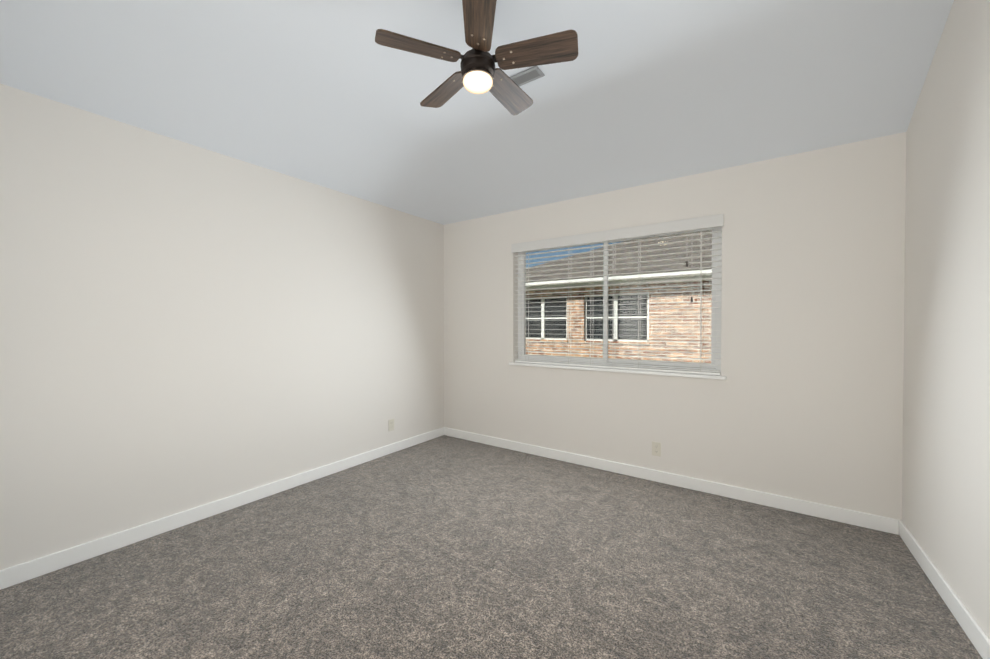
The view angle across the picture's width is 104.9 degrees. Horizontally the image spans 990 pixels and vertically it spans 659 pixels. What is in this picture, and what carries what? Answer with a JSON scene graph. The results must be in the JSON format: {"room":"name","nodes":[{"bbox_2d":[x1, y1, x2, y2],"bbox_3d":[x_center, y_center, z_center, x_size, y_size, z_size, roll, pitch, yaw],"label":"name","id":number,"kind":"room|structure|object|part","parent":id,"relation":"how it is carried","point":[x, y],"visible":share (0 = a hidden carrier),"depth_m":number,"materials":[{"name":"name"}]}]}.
{"room":"empty bedroom","nodes":[
{"label":"empty bedroom","id":0,"kind":"room"},
{"bbox_2d":[0,84,443,569],"bbox_3d":[-1.789,-0.035,2.805,0.120,2.560,4.020,0,1,35],"label":"wall","id":1,"kind":"structure","parent":0,"point":[184,326],"depth_m":2.40,"materials":[{"name":"white paint"}]},
{"bbox_2d":[0,427,443,589],"bbox_3d":[-1.698,1.199,2.828,0.018,0.092,3.900,0,1,35],"label":"baseboard","id":2,"kind":"structure","parent":1,"relation":"attached to","point":[52,562],"depth_m":2.39,"materials":[{"name":"white wood"}]},
{"bbox_2d":[388,419,393,430],"bbox_3d":[-1.034,0.953,3.796,0.008,0.114,0.070,0,1,35],"label":"electrical outlet","id":3,"kind":"object","parent":1,"relation":"attached to","point":[391,424],"visible":1,"depth_m":3.79,"materials":[{"name":"beige plastic"}]},
{"bbox_2d":[0,0,953,224],"bbox_3d":[-0.204,-1.361,1.694,3.734,0.355,4.020,0,1,35],"label":"ceiling","id":4,"kind":"structure","parent":0,"point":[331,94],"depth_m":2.23,"materials":[{"name":"white paint"}]},
{"bbox_2d":[375,0,577,114],"bbox_3d":[-0.066,-1.316,1.749,0.872,0.445,0.841,0,1,35],"label":"fan","id":5,"kind":"object","parent":4,"relation":"hanging from","point":[479,73],"visible":1,"depth_m":1.66,"materials":[{"name":"brown wood"}]},
{"label":"blade","id":6,"kind":"part","parent":5,"relation":"part of","materials":[{"name":"brown wood"}]},
{"bbox_3d":[-0.247,-1.214,1.933,0.136,0.008,0.357,-20,13,-38],"label":"blade","id":7,"kind":"part","parent":5,"relation":"part of","materials":[{"name":"brown wood"}]},
{"label":"blade","id":8,"kind":"part","parent":5,"relation":"part of","materials":[{"name":"brown wood"}]},
{"bbox_3d":[0.066,-1.214,1.952,0.136,0.008,0.357,-17,-9,32],"label":"blade","id":9,"kind":"part","parent":5,"relation":"part of","materials":[{"name":"brown wood"}]},
{"bbox_3d":[0.180,-1.211,1.660,0.357,0.008,0.136,0,-14,15],"label":"blade","id":10,"kind":"part","parent":5,"relation":"part of","materials":[{"name":"brown wood"}]},
{"bbox_2d":[510,66,544,85],"bbox_3d":[0.170,-1.540,2.333,0.250,0.010,0.105,0,1,35],"label":"ceiling vent","id":11,"kind":"object","parent":4,"relation":"in","point":[533,73],"visible":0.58,"depth_m":2.31,"materials":[{"name":"silver metal"}]},
{"bbox_2d":[0,435,981,658],"bbox_3d":[-0.147,1.306,1.806,3.974,0.100,4.220,0,1,35],"label":"floor","id":12,"kind":"structure","parent":0,"point":[445,547],"depth_m":1.90,"materials":[{"name":"carpet"}]},
{"bbox_2d":[444,132,905,519],"bbox_3d":[0.996,-0.042,3.444,3.974,2.560,0.200,0,1,35],"label":"wall","id":13,"kind":"structure","parent":0,"point":[803,400],"depth_m":2.72,"materials":[{"name":"white paint"}]},
{"bbox_2d":[509,362,725,379],"bbox_3d":[0.953,0.354,3.386,1.900,0.026,0.121,0,1,35],"label":"window sill","id":14,"kind":"structure","parent":13,"relation":"attached to","point":[692,375],"depth_m":3.22,"materials":[{"name":"white"}]},
{"bbox_2d":[518,227,721,372],"bbox_3d":[1.004,-0.261,3.454,1.830,1.202,0.070,0,1,35],"label":"window unit","id":15,"kind":"structure","parent":13,"relation":"in","point":[715,318],"depth_m":3.34,"materials":[{"name":"white plastic"}]},
{"bbox_2d":[511,214,723,374],"bbox_3d":[0.953,-0.262,3.380,1.854,1.202,0.090,0,1,35],"label":"window blinds","id":16,"kind":"object","parent":15,"relation":"attached to","point":[705,222],"visible":0.98,"depth_m":3.24,"materials":[{"name":"white plastic"}]},
{"bbox_2d":[652,441,660,456],"bbox_3d":[1.318,0.976,3.106,0.070,0.114,0.008,0,1,35],"label":"electrical outlet","id":17,"kind":"object","parent":13,"relation":"attached to","point":[656,448],"visible":1,"depth_m":3.10,"materials":[{"name":"beige plastic"}]},
{"bbox_2d":[444,427,895,533],"bbox_3d":[0.929,1.193,3.373,3.660,0.092,0.014,0,1,35],"label":"baseboard","id":18,"kind":"structure","parent":13,"relation":"attached to","point":[871,521],"depth_m":2.90,"materials":[{"name":"white wood"}]},
{"bbox_2d":[902,0,989,638],"bbox_3d":[1.381,-0.254,0.610,0.120,3.045,4.020,0,1,35],"label":"wall","id":19,"kind":"structure","parent":0,"point":[946,460],"depth_m":1.73,"materials":[{"name":"white paint"}]},
{"bbox_2d":[896,519,989,658],"bbox_3d":[1.358,1.222,0.715,0.018,0.092,3.900,0,1,35],"label":"baseboard","id":20,"kind":"structure","parent":19,"relation":"attached to","point":[974,632],"depth_m":1.72,"materials":[{"name":"white wood"}]},
{"label":"outside","id":21,"kind":"structure","parent":0,"visible":0},
{"bbox_2d":[525,230,720,374],"bbox_3d":[5.436,-1.015,11.379,30.000,5.233,17.880,0,1,35],"label":"neighboring building","id":22,"kind":"structure","parent":21,"point":[563,335],"depth_m":9.41,"materials":[{"name":"brick"},{"name":"shingle"},{"name":"glass"}]}
]}

